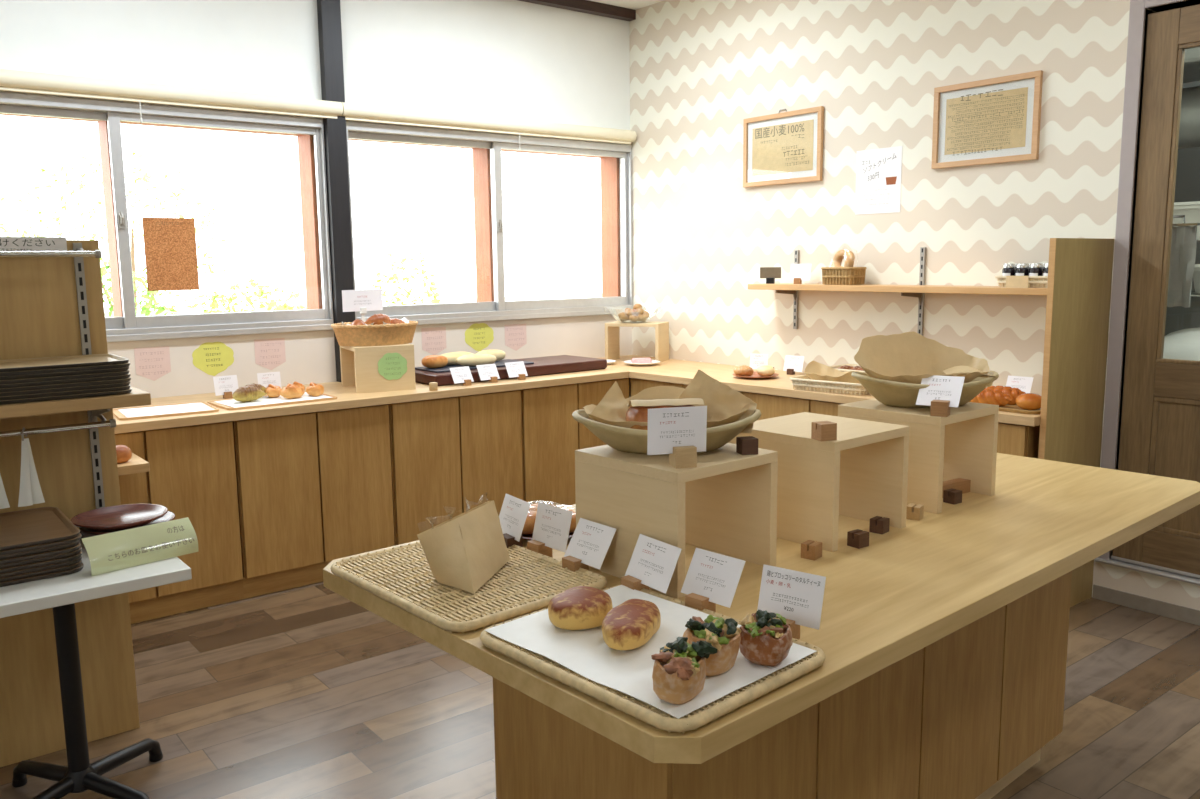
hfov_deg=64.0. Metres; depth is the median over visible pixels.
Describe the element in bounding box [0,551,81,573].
serving tray
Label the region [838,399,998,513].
display riser
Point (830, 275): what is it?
woven basket
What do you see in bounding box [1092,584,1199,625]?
baseboard
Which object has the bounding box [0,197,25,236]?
tree
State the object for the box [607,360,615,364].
plate
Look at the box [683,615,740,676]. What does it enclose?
tartine
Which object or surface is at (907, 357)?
wrapping paper
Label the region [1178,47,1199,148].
duct
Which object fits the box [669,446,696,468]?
block
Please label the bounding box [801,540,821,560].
block
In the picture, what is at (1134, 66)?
trim
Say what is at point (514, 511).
price card
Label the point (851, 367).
crust
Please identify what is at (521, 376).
block
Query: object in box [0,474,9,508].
serving tongs
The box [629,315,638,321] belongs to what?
biscuit
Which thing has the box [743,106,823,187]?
picture frame
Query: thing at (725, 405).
wrapping paper
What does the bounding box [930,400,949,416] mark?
block
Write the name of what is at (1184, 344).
sack
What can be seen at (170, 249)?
sheet
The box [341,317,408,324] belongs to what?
napkin
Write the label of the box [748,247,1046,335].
wall shelf
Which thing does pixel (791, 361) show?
price card
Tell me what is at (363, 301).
price card
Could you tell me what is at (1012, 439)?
base cabinet
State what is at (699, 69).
wall
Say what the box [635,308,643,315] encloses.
biscuit
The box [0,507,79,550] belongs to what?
serving tray
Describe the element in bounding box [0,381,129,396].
serving tray
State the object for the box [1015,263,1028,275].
jam jar
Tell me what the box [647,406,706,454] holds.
price card
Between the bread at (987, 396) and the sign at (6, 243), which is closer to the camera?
the sign at (6, 243)
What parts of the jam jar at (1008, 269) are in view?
lid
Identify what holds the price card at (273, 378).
on the block
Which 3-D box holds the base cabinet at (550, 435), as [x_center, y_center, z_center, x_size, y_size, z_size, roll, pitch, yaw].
[-0.334,0.281,5.729,0.760,0.826,0.700,-7,10,-38]
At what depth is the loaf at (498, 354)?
5.57 m
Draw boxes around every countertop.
[113,368,628,433]
[599,355,1039,426]
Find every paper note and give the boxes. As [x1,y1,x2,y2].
[134,346,170,380]
[192,342,233,375]
[254,338,285,369]
[378,353,406,379]
[421,327,445,354]
[465,323,493,351]
[505,324,526,350]
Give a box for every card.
[213,375,237,395]
[257,372,281,387]
[342,289,382,323]
[449,366,473,383]
[476,364,499,380]
[499,494,530,541]
[505,361,527,377]
[532,502,572,551]
[564,518,616,568]
[625,534,681,593]
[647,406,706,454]
[681,548,745,607]
[750,353,767,368]
[757,564,825,629]
[783,355,803,371]
[789,264,811,280]
[916,375,964,406]
[1006,276,1028,287]
[1006,375,1033,392]
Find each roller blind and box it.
[0,69,342,122]
[341,102,636,150]
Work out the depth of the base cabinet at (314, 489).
4.49 m
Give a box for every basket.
[331,321,417,345]
[572,409,760,454]
[790,375,869,394]
[821,267,866,284]
[829,364,864,371]
[851,370,998,407]
[995,275,1047,287]
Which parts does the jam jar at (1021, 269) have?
lid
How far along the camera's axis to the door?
3.94 m
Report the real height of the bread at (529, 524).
0.062 m
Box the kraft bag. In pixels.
[417,495,509,592]
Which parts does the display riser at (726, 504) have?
panel, panel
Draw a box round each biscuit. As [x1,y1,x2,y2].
[618,312,626,318]
[626,309,633,315]
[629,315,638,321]
[633,304,641,308]
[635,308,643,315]
[638,314,646,321]
[642,311,649,317]
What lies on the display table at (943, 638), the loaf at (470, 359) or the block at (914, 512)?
the block at (914, 512)
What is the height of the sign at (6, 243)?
0.052 m
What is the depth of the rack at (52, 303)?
2.93 m
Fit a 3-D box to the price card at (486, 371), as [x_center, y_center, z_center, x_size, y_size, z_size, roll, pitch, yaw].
[-0.600,-0.147,5.155,0.120,0.078,0.045,-7,10,-38]
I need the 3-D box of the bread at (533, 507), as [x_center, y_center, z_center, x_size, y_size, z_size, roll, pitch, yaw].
[-0.147,0.280,2.370,0.120,0.062,0.086,1,8,12]
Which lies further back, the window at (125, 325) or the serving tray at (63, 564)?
the window at (125, 325)
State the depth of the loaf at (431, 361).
5.25 m
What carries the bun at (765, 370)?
on the plate at (755, 375)
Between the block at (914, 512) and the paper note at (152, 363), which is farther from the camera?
the paper note at (152, 363)
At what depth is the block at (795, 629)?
1.65 m
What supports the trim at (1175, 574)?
attached to the wall at (699, 69)
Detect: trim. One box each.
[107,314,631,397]
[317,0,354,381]
[518,0,635,20]
[1095,555,1199,584]
[1098,0,1199,559]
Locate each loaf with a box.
[422,355,447,367]
[442,352,472,364]
[456,354,496,365]
[476,350,505,360]
[625,398,703,429]
[943,366,996,386]
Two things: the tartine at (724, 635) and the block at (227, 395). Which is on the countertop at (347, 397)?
the block at (227, 395)
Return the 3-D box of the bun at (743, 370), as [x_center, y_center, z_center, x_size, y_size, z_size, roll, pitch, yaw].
[0.780,-0.156,5.220,0.111,0.060,0.099,-7,10,-38]
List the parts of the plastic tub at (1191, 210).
lid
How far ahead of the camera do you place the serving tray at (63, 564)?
2.49 m
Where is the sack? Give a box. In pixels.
[1163,327,1199,360]
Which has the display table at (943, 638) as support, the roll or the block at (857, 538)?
the block at (857, 538)
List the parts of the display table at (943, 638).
panel, door, door, door, door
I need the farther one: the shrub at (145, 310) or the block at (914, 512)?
the shrub at (145, 310)
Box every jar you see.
[1002,264,1015,275]
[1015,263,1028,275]
[1029,263,1042,275]
[1043,263,1048,275]
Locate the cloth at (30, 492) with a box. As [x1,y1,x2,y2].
[18,427,44,506]
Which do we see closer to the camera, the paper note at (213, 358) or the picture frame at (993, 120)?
the picture frame at (993, 120)
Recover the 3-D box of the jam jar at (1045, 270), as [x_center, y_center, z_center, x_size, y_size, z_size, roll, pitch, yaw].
[1.931,-0.535,4.123,0.054,0.097,0.054,-7,10,-38]
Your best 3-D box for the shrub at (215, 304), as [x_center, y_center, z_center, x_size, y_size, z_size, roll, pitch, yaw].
[-3.500,-0.466,9.761,1.610,1.512,1.305,-7,10,-38]
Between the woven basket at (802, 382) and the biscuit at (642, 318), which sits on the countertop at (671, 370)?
the woven basket at (802, 382)
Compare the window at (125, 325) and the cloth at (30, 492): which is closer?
the cloth at (30, 492)
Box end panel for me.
[1038,238,1113,606]
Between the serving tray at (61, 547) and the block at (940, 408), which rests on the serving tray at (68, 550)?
the serving tray at (61, 547)
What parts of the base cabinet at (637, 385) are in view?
door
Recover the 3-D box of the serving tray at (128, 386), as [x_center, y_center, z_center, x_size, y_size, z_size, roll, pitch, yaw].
[-1.601,-0.027,2.740,0.439,0.011,0.284,-7,10,-38]
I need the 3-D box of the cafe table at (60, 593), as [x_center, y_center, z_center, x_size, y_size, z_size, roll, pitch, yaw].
[-1.484,0.795,2.685,0.543,0.700,0.580,-7,10,-38]
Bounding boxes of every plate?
[71,504,167,530]
[79,511,174,534]
[80,530,96,540]
[521,532,573,540]
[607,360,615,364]
[624,360,660,365]
[732,372,778,378]
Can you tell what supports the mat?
on the board at (559, 364)
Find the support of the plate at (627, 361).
on the countertop at (671, 370)
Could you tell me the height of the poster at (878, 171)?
0.325 m
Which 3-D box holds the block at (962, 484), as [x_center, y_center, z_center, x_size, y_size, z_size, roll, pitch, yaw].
[0.975,0.245,2.666,0.130,0.035,0.036,-6,10,-33]
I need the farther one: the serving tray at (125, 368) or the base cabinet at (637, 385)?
the base cabinet at (637, 385)
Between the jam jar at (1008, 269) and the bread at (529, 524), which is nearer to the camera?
the bread at (529, 524)
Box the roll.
[1016,393,1040,409]
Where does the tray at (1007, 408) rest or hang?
on the countertop at (671, 370)
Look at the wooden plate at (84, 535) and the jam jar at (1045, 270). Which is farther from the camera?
the jam jar at (1045, 270)
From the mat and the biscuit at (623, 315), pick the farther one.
the biscuit at (623, 315)
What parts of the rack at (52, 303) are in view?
slotted rail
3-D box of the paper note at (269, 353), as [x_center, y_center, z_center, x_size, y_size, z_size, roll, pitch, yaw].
[-1.726,-0.235,5.031,0.160,0.165,0.001,-7,10,-38]
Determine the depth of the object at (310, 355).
5.18 m
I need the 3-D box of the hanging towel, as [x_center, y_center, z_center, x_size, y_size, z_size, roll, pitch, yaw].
[2.427,-0.594,4.140,0.040,0.390,0.260,-7,10,-38]
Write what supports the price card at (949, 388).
on the block at (940, 408)
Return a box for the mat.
[415,359,533,372]
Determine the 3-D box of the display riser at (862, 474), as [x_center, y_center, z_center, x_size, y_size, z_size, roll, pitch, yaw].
[0.531,0.187,2.347,0.300,0.250,0.310,-8,11,-40]
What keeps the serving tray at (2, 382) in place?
on the serving tray at (128, 374)
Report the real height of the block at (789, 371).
0.032 m
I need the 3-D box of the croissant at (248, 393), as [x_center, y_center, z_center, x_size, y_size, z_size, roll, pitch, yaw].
[-1.640,-0.025,4.465,0.163,0.079,0.077,-9,11,-43]
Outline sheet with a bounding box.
[142,217,198,290]
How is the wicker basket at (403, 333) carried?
on the display riser at (359, 364)
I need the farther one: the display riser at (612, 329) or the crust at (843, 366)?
the display riser at (612, 329)
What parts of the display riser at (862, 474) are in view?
panel, panel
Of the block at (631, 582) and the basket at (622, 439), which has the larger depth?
the basket at (622, 439)
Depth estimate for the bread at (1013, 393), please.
4.11 m
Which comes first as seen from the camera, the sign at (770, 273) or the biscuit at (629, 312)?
the sign at (770, 273)
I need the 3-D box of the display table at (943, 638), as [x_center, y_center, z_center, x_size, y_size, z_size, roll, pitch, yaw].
[0.569,0.722,2.490,2.215,0.850,1.104,-8,11,-41]
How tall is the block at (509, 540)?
0.038 m
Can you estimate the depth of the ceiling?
6.04 m
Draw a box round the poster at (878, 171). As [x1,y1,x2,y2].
[855,146,901,214]
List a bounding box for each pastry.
[265,384,280,397]
[280,383,302,398]
[292,381,304,393]
[306,382,323,396]
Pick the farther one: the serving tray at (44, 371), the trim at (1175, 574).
the trim at (1175, 574)
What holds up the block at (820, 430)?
on the display riser at (862, 474)
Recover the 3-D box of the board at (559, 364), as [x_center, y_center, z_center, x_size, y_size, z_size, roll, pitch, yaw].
[-0.536,-0.174,5.522,1.160,0.058,0.420,-7,10,-39]
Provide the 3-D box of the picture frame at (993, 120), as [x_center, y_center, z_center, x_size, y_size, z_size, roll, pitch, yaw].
[1.771,-1.277,4.426,0.022,0.379,0.522,-7,10,-38]
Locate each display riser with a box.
[340,343,415,393]
[575,443,777,598]
[605,321,668,361]
[729,412,908,551]
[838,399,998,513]
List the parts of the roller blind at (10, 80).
pull cord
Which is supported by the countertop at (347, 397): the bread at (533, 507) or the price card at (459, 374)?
the price card at (459, 374)
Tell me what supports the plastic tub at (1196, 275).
on the rack at (1198, 239)
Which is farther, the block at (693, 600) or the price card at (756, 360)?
the price card at (756, 360)
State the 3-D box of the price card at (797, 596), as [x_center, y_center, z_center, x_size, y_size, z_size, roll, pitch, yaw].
[0.329,0.339,1.657,0.118,0.086,0.024,6,10,37]
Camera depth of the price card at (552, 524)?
2.11 m
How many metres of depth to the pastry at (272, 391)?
4.58 m
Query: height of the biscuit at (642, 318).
0.050 m
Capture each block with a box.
[223,391,232,398]
[429,382,437,390]
[463,379,471,385]
[489,376,497,382]
[503,533,522,547]
[517,374,525,379]
[527,540,552,557]
[562,556,588,571]
[621,575,648,590]
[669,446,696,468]
[685,593,715,611]
[736,436,757,454]
[786,619,799,638]
[787,369,794,374]
[794,278,801,283]
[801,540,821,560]
[811,421,836,440]
[847,529,868,548]
[869,516,889,533]
[906,503,923,520]
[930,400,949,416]
[942,478,970,497]
[943,488,961,503]
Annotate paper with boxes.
[485,585,816,718]
[583,370,756,433]
[804,361,860,383]
[854,331,989,383]
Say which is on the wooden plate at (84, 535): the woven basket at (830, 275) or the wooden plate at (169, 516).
the wooden plate at (169, 516)
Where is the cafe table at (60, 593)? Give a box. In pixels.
[0,540,191,798]
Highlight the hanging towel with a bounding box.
[1167,215,1199,307]
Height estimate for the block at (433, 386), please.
0.040 m
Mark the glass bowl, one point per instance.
(659, 307)
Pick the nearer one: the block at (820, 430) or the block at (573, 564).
the block at (573, 564)
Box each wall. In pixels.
[0,0,630,397]
[104,293,601,316]
[629,0,1199,609]
[1165,81,1199,335]
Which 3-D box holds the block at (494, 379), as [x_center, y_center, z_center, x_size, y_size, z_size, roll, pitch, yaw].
[-0.572,-0.107,5.154,0.033,0.030,0.032,-7,10,-38]
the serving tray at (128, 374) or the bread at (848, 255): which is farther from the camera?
the bread at (848, 255)
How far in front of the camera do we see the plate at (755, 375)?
5.17 m
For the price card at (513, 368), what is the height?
0.078 m
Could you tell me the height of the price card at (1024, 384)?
0.080 m
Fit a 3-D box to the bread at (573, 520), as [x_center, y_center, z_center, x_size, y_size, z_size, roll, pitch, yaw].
[-0.083,0.287,2.322,0.086,0.060,0.120,-4,9,-20]
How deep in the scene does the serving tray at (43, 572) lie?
2.49 m
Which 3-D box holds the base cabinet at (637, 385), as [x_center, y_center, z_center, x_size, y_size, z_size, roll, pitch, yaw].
[0.651,0.297,5.532,0.500,0.826,0.860,-8,11,-40]
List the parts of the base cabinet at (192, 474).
door, door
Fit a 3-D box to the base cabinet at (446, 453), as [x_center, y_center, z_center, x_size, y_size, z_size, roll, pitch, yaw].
[-0.934,0.355,5.259,0.770,0.826,0.700,-7,10,-38]
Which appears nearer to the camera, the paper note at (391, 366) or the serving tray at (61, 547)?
the serving tray at (61, 547)
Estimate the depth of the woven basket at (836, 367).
5.01 m
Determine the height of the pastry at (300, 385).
0.067 m
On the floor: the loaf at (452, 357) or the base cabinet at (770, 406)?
the base cabinet at (770, 406)
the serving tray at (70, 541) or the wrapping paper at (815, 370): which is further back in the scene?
the wrapping paper at (815, 370)
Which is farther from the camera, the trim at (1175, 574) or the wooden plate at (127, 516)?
the trim at (1175, 574)
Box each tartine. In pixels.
[651,637,716,703]
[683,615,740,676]
[739,610,792,666]
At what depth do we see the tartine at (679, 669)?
1.36 m
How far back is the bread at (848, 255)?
4.97 m
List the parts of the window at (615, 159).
sash, sash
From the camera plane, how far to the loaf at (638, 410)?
1.98 m
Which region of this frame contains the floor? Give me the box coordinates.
[0,581,1199,798]
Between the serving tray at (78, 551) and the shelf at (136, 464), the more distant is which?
the shelf at (136, 464)
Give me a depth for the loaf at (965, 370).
2.59 m
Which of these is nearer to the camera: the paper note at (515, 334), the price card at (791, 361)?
the price card at (791, 361)
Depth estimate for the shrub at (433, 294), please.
10.66 m
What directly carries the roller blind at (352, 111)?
attached to the window at (615, 159)
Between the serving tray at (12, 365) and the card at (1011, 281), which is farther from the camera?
the card at (1011, 281)
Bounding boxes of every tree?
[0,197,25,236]
[11,148,236,311]
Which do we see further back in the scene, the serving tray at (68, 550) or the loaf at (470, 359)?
the loaf at (470, 359)
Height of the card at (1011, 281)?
0.052 m
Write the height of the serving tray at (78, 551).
0.012 m
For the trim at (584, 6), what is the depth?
6.01 m
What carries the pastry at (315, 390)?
on the board at (265, 401)
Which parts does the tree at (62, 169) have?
stem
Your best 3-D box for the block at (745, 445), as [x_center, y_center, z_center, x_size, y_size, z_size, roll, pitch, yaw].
[0.307,0.096,2.006,0.036,0.033,0.034,-3,8,-13]
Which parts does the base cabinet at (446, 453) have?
door, door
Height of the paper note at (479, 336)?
0.172 m
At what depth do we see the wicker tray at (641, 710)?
1.45 m
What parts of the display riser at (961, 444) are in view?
panel, panel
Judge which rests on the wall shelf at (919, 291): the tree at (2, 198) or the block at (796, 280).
the block at (796, 280)
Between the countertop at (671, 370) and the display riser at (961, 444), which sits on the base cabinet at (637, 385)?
the countertop at (671, 370)
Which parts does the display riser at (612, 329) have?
panel, panel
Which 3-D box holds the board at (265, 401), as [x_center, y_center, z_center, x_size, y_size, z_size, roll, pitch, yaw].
[-1.547,0.003,4.543,0.520,0.010,0.320,-7,11,-40]
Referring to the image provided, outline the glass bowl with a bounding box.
[607,307,661,322]
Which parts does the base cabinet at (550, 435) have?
door, door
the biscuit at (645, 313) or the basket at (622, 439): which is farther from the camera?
the biscuit at (645, 313)
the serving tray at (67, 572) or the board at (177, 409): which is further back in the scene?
the board at (177, 409)
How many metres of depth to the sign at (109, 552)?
2.62 m
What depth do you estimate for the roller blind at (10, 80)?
4.51 m
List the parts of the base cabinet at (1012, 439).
door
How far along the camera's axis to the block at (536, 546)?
2.12 m
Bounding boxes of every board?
[113,401,218,419]
[207,391,336,409]
[415,355,606,385]
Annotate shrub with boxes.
[100,256,177,316]
[186,279,306,313]
[372,250,441,305]
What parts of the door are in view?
rail, panel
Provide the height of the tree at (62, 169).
3.061 m
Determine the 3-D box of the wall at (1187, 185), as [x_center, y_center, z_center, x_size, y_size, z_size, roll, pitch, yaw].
[3.358,-0.744,4.516,2.250,3.110,4.200,-7,10,-38]
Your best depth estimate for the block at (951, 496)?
2.56 m
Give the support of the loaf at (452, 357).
on the mat
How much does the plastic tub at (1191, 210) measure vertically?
0.166 m
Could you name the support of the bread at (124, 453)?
on the shelf at (136, 464)
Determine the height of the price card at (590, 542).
0.076 m
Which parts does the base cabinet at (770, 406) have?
door, door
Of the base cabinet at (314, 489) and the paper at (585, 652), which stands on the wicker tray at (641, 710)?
the paper at (585, 652)
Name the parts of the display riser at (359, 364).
panel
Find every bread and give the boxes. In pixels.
[116,445,131,463]
[522,511,536,534]
[529,501,562,510]
[553,504,575,532]
[830,247,854,266]
[969,389,1012,406]
[985,385,1024,404]
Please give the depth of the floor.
3.23 m
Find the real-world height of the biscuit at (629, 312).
0.046 m
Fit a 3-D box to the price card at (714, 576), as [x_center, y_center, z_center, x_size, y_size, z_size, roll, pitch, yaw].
[0.208,0.328,1.777,0.045,0.078,0.118,-8,11,-43]
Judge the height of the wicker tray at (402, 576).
0.022 m
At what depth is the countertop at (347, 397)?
4.67 m
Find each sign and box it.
[0,237,66,250]
[82,517,197,575]
[760,267,780,283]
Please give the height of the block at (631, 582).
0.038 m
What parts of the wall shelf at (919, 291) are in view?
slotted rail, slotted rail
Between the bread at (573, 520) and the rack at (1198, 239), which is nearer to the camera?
the bread at (573, 520)
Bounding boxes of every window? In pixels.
[0,92,333,341]
[346,121,632,324]
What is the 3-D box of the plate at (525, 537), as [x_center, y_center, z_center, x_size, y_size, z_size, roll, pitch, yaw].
[-0.129,0.315,2.325,0.224,0.020,0.224,-7,10,-38]
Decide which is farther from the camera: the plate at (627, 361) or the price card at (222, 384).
the plate at (627, 361)
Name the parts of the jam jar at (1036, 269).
lid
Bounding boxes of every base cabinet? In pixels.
[115,421,243,623]
[232,404,394,598]
[388,390,522,545]
[520,378,628,507]
[630,378,742,442]
[743,392,842,419]
[997,422,1039,458]
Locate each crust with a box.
[838,365,850,369]
[850,366,860,369]
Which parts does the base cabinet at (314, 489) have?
door, door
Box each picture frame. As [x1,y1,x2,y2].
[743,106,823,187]
[931,70,1042,168]
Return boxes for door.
[1112,4,1199,574]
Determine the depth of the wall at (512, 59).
5.19 m
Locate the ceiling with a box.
[589,0,663,9]
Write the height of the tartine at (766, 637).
0.082 m
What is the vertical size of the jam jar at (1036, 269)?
0.097 m
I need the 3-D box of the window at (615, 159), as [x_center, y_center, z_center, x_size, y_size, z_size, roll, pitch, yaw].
[-0.664,-1.041,5.953,2.044,1.137,0.330,-7,10,-38]
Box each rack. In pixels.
[0,240,150,766]
[1191,238,1199,296]
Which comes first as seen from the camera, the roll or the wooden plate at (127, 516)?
the wooden plate at (127, 516)
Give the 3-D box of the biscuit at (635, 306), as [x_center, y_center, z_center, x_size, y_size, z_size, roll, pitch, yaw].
[0.242,-0.590,6.185,0.056,0.054,0.057,-3,9,-18]
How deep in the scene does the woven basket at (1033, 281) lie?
4.14 m
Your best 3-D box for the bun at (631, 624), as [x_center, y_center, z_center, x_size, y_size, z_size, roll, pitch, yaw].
[0.053,0.376,1.611,0.087,0.050,0.168,2,8,16]
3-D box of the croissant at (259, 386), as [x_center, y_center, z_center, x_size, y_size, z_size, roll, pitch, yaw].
[-1.655,-0.040,4.583,0.073,0.074,0.153,4,9,28]
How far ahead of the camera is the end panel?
3.94 m
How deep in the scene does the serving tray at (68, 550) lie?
2.48 m
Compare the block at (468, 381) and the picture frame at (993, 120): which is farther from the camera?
the block at (468, 381)
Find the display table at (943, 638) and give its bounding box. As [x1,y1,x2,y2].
[323,453,1199,798]
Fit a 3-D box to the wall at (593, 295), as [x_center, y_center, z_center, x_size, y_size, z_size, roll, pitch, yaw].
[-2.948,-0.608,11.818,20.000,1.160,0.210,-7,10,-38]
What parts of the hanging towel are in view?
hanger rod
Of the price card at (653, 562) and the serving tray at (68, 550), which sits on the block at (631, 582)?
the price card at (653, 562)
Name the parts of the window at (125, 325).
sash, sash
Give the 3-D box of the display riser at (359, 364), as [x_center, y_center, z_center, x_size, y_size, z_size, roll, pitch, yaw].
[-1.154,-0.174,4.975,0.300,0.228,0.340,-5,9,-27]
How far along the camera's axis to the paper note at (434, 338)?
5.62 m
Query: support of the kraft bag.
on the wicker tray at (402, 576)
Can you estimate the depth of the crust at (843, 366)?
4.96 m
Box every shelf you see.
[117,453,149,488]
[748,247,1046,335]
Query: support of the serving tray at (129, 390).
on the rack at (52, 303)
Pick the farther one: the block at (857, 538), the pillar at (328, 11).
the pillar at (328, 11)
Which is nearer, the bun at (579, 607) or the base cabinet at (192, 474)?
the bun at (579, 607)
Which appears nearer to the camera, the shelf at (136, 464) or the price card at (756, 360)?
the shelf at (136, 464)
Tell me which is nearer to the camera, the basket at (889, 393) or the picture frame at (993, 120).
the basket at (889, 393)
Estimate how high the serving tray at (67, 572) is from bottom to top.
0.012 m
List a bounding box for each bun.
[548,586,612,629]
[602,599,660,649]
[733,365,753,375]
[757,365,774,376]
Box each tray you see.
[0,354,128,372]
[0,362,129,376]
[0,367,128,380]
[0,370,128,384]
[0,373,130,388]
[0,377,130,392]
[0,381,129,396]
[0,385,130,400]
[0,388,131,404]
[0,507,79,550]
[0,534,81,555]
[0,540,79,559]
[0,542,80,564]
[0,546,81,568]
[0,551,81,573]
[0,556,81,577]
[0,560,81,582]
[0,563,83,586]
[330,542,606,632]
[480,585,825,733]
[999,404,1040,413]
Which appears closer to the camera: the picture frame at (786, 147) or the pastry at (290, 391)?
the pastry at (290, 391)
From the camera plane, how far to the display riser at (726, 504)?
2.02 m
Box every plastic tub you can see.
[1173,201,1199,237]
[1193,264,1199,293]
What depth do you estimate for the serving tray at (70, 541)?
2.48 m
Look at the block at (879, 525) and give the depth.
2.29 m

